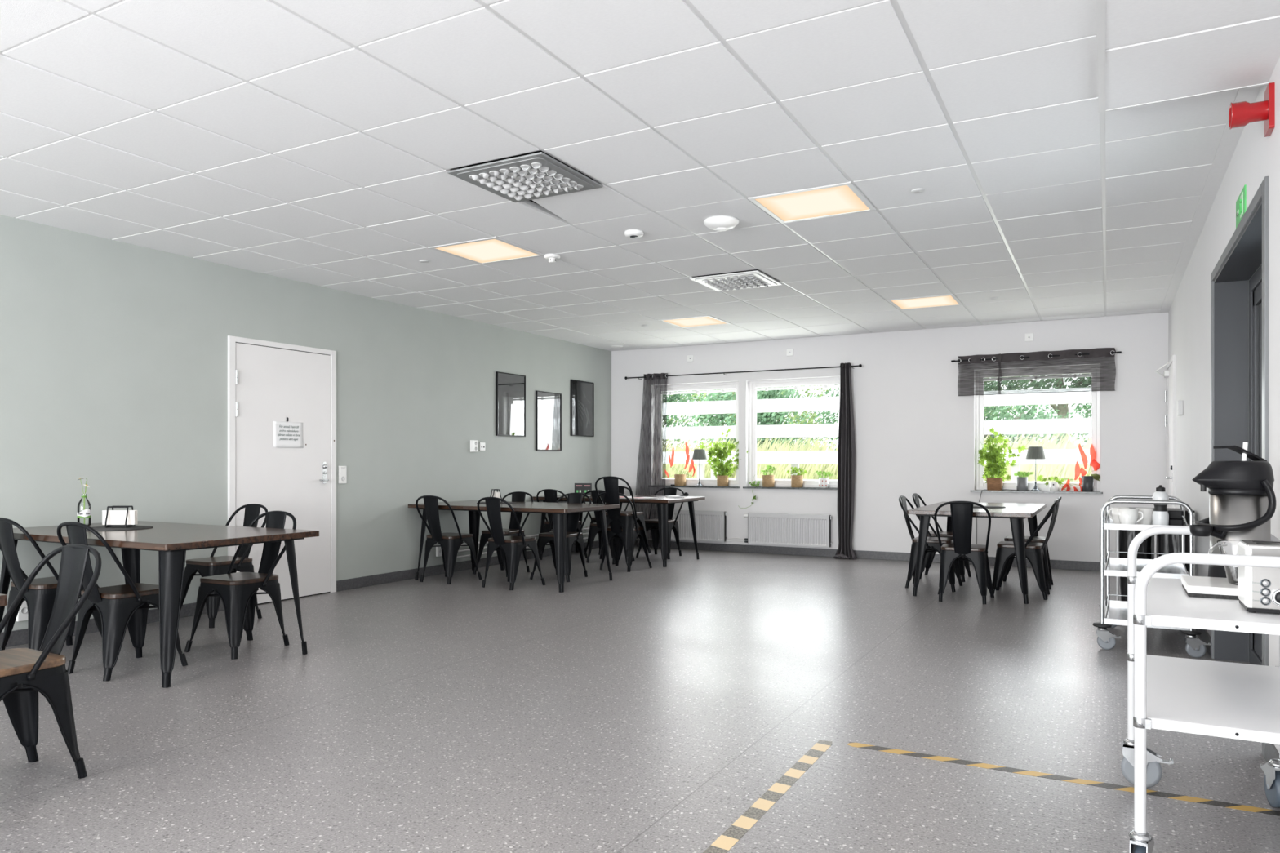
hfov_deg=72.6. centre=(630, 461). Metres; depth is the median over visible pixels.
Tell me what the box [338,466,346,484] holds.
light switch
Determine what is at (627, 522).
dining chair
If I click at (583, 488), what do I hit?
menu
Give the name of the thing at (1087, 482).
plant
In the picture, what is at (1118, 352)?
curtain rod
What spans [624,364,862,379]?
curtain rod
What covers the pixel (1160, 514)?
squeeze bottle
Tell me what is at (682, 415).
tree
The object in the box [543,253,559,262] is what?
smoke detector
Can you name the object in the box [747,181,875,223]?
ceiling light
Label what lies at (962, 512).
dining chair
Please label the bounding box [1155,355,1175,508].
door
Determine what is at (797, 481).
potted plant
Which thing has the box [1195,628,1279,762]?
baseboard
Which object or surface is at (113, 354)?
wall
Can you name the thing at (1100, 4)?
trim
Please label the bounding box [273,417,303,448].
paper sign
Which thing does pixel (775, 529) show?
panel radiator
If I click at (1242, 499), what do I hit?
airpot
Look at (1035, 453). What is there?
table lamp
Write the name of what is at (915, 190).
sprinkler cover
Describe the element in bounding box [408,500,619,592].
dining table
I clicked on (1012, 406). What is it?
tree
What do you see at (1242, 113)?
fire alarm sounder
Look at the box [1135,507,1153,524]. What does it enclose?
cup
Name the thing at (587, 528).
radiator
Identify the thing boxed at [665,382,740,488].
window
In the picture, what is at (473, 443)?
wall socket
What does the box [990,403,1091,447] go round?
tree
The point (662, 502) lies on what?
dining table
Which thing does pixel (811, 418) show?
tree
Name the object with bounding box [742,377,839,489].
window
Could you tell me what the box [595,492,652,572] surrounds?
dining chair
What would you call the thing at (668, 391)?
rolled blind
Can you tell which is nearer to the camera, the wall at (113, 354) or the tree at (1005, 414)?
the wall at (113, 354)
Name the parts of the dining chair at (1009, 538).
leg, leg, seat, leg, leg, backrest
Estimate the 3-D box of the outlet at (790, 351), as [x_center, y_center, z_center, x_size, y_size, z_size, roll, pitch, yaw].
[1.963,-1.350,10.734,0.085,0.085,0.017,0,0,29]
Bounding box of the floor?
[0,546,1279,852]
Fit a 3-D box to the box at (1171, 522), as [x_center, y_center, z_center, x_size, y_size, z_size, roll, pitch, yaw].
[3.429,0.378,5.499,0.085,0.050,0.300,0,0,29]
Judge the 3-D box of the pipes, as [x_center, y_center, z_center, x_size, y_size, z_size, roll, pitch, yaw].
[1.088,0.984,11.171,0.772,0.048,0.042,0,0,29]
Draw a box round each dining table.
[0,520,319,688]
[0,593,7,606]
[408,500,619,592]
[530,494,705,567]
[906,502,1046,604]
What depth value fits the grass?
17.90 m
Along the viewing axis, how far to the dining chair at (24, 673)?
3.21 m
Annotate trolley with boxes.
[1093,495,1212,657]
[1120,525,1279,852]
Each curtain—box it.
[634,373,668,546]
[832,362,856,559]
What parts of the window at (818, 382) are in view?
sill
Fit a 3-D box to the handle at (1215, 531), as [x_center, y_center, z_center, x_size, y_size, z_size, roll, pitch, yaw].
[1.869,0.228,2.817,0.116,0.044,0.066,0,0,0]
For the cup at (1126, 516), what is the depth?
5.31 m
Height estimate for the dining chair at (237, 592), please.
0.835 m
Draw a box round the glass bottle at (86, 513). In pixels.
[76,493,90,525]
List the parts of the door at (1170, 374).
frame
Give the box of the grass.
[665,433,1091,481]
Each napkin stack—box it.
[102,510,137,524]
[492,491,499,497]
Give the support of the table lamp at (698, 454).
on the window at (724, 387)
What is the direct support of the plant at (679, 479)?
on the window at (724, 387)
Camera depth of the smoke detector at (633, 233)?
5.71 m
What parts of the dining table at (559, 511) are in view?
table leg, table leg, under frame, table leg, table leg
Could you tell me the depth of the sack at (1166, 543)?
6.01 m
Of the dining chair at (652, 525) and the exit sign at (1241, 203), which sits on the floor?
the dining chair at (652, 525)
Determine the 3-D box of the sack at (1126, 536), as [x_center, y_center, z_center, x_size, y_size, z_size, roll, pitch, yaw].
[3.605,0.736,6.232,0.202,0.775,0.292,0,0,29]
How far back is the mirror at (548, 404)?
10.58 m
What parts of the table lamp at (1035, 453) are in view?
lamp shade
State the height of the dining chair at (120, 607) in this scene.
0.835 m
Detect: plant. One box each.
[666,441,695,485]
[698,427,748,486]
[760,465,775,487]
[786,466,807,487]
[816,470,832,488]
[977,427,1026,490]
[1013,471,1033,490]
[1035,460,1081,491]
[1078,444,1100,492]
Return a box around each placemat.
[85,525,153,531]
[476,502,516,504]
[973,505,1005,508]
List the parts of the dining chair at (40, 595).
leg, backrest, leg, seat frame, seat, leg, leg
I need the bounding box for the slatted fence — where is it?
[665,391,1091,483]
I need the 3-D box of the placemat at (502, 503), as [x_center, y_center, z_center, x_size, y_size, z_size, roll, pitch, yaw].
[-1.325,0.408,8.647,0.400,0.004,0.400,0,0,29]
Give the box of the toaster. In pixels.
[1237,540,1279,613]
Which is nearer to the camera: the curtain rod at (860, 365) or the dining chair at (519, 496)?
the dining chair at (519, 496)
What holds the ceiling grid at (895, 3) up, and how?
attached to the ceiling at (1038, 169)
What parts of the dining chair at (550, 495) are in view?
leg, backrest, leg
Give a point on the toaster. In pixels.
(1258, 588)
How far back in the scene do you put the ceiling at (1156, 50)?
3.06 m
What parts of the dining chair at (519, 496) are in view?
leg, leg, seat, seat frame, leg, backrest, leg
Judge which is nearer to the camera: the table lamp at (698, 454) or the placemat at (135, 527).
the placemat at (135, 527)
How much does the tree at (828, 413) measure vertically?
6.318 m
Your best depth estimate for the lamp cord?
9.68 m
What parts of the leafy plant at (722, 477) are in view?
pot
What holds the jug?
on the slab
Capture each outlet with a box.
[687,355,693,361]
[786,348,793,355]
[1024,333,1033,341]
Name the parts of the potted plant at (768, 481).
pot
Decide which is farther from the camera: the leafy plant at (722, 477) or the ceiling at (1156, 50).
the leafy plant at (722, 477)
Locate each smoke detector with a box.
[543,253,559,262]
[624,229,643,238]
[703,215,739,231]
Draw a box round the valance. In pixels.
[957,347,1115,395]
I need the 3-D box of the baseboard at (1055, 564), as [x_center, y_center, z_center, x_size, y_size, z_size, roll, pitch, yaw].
[2.592,1.098,10.393,6.493,0.095,0.012,0,0,29]
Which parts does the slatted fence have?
post, post, post, post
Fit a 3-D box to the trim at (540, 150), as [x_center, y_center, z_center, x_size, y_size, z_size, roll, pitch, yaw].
[-0.757,-1.710,4.271,7.117,0.140,14.568,0,0,29]
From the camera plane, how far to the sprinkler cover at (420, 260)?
6.57 m
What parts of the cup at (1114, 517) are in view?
handle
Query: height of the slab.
0.034 m
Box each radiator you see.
[456,526,589,558]
[671,510,727,542]
[743,512,831,547]
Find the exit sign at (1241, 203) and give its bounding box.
[1235,184,1246,228]
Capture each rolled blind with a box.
[666,389,736,394]
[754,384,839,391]
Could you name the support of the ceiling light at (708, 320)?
attached to the ceiling at (1038, 169)
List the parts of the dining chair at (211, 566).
leg, leg, seat, seat frame, leg, backrest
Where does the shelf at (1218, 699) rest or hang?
attached to the trolley at (1218, 699)
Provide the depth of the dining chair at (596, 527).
9.84 m
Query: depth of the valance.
9.30 m
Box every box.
[1167,508,1183,519]
[1168,518,1183,525]
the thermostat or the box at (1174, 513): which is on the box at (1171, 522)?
the box at (1174, 513)
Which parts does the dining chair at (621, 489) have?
leg, backrest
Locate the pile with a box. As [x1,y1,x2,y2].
[665,492,688,497]
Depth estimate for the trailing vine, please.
10.95 m
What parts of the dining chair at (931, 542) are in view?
backrest, leg, leg, seat, seat frame, leg, leg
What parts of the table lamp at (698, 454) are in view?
lamp shade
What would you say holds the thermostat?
attached to the wall at (1255, 156)
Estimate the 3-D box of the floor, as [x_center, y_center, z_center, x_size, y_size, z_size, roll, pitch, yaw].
[-0.757,1.205,4.271,7.117,0.120,14.568,0,0,29]
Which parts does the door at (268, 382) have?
handle plate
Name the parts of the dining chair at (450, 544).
leg, backrest, leg, seat, seat frame, leg, leg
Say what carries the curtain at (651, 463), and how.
hanging from the curtain rod at (860, 365)
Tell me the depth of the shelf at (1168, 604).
2.32 m
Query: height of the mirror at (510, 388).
0.713 m
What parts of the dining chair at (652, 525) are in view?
leg, leg, seat, seat frame, leg, backrest, leg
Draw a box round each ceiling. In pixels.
[0,0,1261,351]
[1105,0,1279,110]
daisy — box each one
[77,477,84,510]
[82,484,88,521]
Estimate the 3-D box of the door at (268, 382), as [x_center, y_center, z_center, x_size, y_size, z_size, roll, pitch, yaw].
[-2.829,0.084,7.191,0.079,2.122,1.066,0,0,29]
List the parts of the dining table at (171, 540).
table leg, table leg, under frame, table leg, table leg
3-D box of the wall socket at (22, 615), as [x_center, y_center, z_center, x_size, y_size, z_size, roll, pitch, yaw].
[-3.805,0.930,5.456,0.033,0.130,0.070,0,0,29]
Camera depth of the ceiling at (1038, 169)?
4.21 m
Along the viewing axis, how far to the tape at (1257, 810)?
3.14 m
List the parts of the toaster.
panel, panel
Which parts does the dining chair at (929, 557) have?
backrest, leg, leg, seat, leg, leg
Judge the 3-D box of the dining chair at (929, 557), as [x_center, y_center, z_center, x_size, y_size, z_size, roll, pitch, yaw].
[3.063,0.731,8.606,0.515,0.835,0.453,0,0,29]
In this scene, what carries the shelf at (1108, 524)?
attached to the trolley at (1113, 614)
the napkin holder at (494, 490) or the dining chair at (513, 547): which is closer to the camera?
the dining chair at (513, 547)
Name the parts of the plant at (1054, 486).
pot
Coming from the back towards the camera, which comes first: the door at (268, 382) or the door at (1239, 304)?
the door at (268, 382)
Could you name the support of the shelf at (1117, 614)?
attached to the trolley at (1113, 614)
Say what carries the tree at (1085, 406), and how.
on the meadow
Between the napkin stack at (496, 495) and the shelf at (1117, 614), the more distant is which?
the napkin stack at (496, 495)
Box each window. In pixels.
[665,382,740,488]
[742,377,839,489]
[970,391,1102,493]
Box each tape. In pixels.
[702,740,831,852]
[847,742,1279,816]
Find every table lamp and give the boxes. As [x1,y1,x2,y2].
[692,448,706,486]
[1025,446,1045,491]
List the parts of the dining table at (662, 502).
table leg, table leg, under frame, table leg, table leg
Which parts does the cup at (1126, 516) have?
handle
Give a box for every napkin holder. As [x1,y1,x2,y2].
[104,506,135,527]
[489,488,502,502]
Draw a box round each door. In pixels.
[227,335,336,604]
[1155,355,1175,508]
[1210,176,1268,759]
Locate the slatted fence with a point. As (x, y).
(794, 458)
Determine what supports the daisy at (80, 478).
in the glass bottle at (86, 513)
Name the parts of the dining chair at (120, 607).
leg, backrest, leg, seat, seat frame, leg, leg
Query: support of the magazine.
on the dining table at (662, 502)
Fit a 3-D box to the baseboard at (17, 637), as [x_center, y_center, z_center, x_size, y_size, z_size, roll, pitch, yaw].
[-3.611,1.098,5.833,0.012,0.095,13.968,0,0,29]
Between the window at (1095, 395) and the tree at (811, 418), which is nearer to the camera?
the window at (1095, 395)
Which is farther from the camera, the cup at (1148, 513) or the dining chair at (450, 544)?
the dining chair at (450, 544)
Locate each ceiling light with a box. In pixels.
[428,235,544,264]
[658,315,730,328]
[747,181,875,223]
[886,293,963,310]
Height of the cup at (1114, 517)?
0.115 m
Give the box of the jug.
[1208,540,1237,585]
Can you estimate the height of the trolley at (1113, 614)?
0.917 m
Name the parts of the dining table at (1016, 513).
table leg, table leg, under frame, table leg, table leg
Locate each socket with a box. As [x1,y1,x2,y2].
[15,600,27,622]
[20,607,27,613]
[435,546,442,556]
[470,440,478,452]
[479,442,484,450]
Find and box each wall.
[0,214,611,632]
[611,312,1168,562]
[1168,56,1279,752]
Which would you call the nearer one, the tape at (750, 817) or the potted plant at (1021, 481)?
the tape at (750, 817)
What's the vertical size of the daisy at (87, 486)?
0.256 m
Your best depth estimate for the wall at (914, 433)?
10.02 m
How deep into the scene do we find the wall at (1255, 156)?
5.25 m
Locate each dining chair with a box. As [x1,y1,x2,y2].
[0,517,102,650]
[0,544,102,778]
[56,521,187,681]
[180,503,267,628]
[184,511,296,659]
[415,495,482,584]
[472,491,533,577]
[477,497,546,590]
[529,493,591,582]
[536,488,587,559]
[582,489,635,564]
[585,485,631,552]
[595,475,651,556]
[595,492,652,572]
[635,487,684,559]
[898,495,962,591]
[911,493,971,582]
[933,501,994,604]
[991,498,1058,599]
[1000,496,1062,589]
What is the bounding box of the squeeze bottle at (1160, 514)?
[1152,484,1168,525]
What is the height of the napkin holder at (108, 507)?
0.130 m
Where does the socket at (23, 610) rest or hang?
attached to the wall socket at (22, 615)
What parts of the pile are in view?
ball headed handle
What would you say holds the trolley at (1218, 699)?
on the floor
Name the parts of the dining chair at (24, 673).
leg, leg, seat, seat frame, leg, backrest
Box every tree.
[666,388,800,444]
[666,390,700,449]
[666,391,695,450]
[674,385,820,450]
[691,384,831,448]
[794,384,839,450]
[983,404,1077,449]
[983,405,1015,416]
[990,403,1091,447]
[1072,403,1091,417]
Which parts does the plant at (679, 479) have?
pot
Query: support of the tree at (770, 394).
on the meadow
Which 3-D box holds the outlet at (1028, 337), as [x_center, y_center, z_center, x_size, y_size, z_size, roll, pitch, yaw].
[4.319,-1.350,9.445,0.085,0.085,0.017,0,0,29]
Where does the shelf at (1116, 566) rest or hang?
attached to the trolley at (1113, 614)
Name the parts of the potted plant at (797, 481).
pot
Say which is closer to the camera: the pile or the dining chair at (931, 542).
the dining chair at (931, 542)
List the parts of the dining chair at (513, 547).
leg, backrest, leg, seat, seat frame, leg, leg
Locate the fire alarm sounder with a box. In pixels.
[1228,82,1275,137]
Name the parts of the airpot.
spout, lid, carry handle, pump lever, pump rod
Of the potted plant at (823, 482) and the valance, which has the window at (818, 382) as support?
the potted plant at (823, 482)
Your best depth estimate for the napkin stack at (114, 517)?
5.37 m
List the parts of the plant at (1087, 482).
pot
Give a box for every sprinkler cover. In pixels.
[419,259,428,262]
[911,188,924,193]
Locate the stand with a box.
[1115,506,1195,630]
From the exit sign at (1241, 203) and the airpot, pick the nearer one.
the airpot
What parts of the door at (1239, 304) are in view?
frame, dark pane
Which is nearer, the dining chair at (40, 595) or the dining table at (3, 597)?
the dining table at (3, 597)
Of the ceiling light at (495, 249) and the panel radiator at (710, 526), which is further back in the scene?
the panel radiator at (710, 526)
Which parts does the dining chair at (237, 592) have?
leg, leg, seat, seat frame, leg, backrest, leg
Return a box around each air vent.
[447,151,603,202]
[689,270,782,291]
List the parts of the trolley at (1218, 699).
frame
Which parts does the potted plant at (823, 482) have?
pot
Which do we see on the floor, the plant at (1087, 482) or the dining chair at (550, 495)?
the dining chair at (550, 495)
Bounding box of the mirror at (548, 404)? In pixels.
[535,391,561,450]
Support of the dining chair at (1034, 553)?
on the floor
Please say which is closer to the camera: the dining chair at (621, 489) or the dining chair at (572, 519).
the dining chair at (572, 519)
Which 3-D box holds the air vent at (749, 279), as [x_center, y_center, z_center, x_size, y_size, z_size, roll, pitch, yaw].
[0.887,-1.495,7.285,0.594,0.037,0.594,0,0,29]
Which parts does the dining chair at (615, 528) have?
leg, backrest, leg, seat, seat frame, leg, leg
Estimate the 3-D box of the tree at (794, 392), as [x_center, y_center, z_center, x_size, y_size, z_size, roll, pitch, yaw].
[3.359,-2.874,29.064,5.049,6.856,3.612,0,0,25]
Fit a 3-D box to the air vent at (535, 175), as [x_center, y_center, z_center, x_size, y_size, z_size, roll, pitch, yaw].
[-0.553,-1.495,4.653,0.594,0.037,0.594,0,0,29]
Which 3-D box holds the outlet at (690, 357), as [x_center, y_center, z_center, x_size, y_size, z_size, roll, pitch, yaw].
[0.779,-1.350,11.382,0.085,0.085,0.017,0,0,29]
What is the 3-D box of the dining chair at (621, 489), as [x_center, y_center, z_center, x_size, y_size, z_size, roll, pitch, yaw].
[-0.269,0.731,11.079,0.453,0.835,0.515,0,0,29]
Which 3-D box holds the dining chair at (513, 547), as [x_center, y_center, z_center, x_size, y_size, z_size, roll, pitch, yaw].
[-1.113,0.731,8.001,0.453,0.835,0.515,0,0,33]
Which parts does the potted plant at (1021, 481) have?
pot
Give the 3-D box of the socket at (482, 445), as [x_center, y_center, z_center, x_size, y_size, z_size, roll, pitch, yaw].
[-1.613,-0.167,9.477,0.019,0.090,0.090,0,0,29]
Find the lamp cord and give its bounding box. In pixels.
[976,488,1029,544]
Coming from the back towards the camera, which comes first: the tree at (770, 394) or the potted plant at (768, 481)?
the tree at (770, 394)
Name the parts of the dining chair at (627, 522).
leg, backrest, leg, seat, seat frame, leg, leg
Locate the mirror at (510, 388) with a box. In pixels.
[495,371,525,436]
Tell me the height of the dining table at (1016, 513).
0.736 m
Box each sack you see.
[1119,529,1151,601]
[1155,512,1188,572]
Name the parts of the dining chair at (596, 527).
leg, backrest, leg, leg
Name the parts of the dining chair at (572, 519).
leg, leg, seat, seat frame, leg, backrest, leg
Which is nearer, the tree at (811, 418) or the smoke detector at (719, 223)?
the smoke detector at (719, 223)
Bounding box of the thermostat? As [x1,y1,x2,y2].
[1177,400,1182,415]
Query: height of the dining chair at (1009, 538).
0.835 m
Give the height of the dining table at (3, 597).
0.736 m
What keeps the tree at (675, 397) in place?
on the meadow
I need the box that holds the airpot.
[1189,442,1275,578]
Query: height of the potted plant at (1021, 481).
0.218 m
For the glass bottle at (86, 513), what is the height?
0.201 m
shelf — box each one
[1103,516,1188,530]
[1103,557,1189,578]
[1103,600,1189,631]
[1136,577,1279,635]
[1146,654,1279,744]
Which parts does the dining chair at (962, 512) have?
leg, backrest, seat, seat frame, leg, leg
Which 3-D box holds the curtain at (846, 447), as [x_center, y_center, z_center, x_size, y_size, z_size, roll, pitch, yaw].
[2.539,-0.015,10.320,0.276,2.312,0.213,0,0,29]
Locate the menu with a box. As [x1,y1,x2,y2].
[574,483,591,495]
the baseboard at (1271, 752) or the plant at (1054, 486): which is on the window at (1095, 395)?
the plant at (1054, 486)
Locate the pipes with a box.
[726,537,743,542]
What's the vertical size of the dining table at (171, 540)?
0.736 m
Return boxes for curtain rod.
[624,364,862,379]
[951,351,1121,362]
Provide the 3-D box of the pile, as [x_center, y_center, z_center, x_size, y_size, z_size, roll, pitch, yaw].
[0.534,0.378,9.977,0.288,0.064,0.307,0,0,9]
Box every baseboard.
[0,540,609,647]
[634,541,1099,571]
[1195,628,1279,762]
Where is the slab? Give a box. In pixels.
[1181,575,1239,599]
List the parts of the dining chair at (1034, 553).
leg, leg, seat frame, seat, leg, leg, backrest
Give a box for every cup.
[1108,506,1129,524]
[1117,508,1143,524]
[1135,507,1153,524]
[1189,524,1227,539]
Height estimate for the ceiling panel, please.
0.018 m
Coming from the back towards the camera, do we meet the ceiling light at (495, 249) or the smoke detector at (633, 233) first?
the ceiling light at (495, 249)
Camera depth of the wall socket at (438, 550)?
8.83 m
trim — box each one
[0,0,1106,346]
[457,150,775,279]
[1095,0,1268,112]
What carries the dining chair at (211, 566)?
on the floor
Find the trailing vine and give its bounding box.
[737,474,762,508]
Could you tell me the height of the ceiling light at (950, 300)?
0.026 m
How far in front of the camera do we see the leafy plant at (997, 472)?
9.62 m
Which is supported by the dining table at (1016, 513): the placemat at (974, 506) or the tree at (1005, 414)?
the placemat at (974, 506)
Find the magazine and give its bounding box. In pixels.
[628,497,657,498]

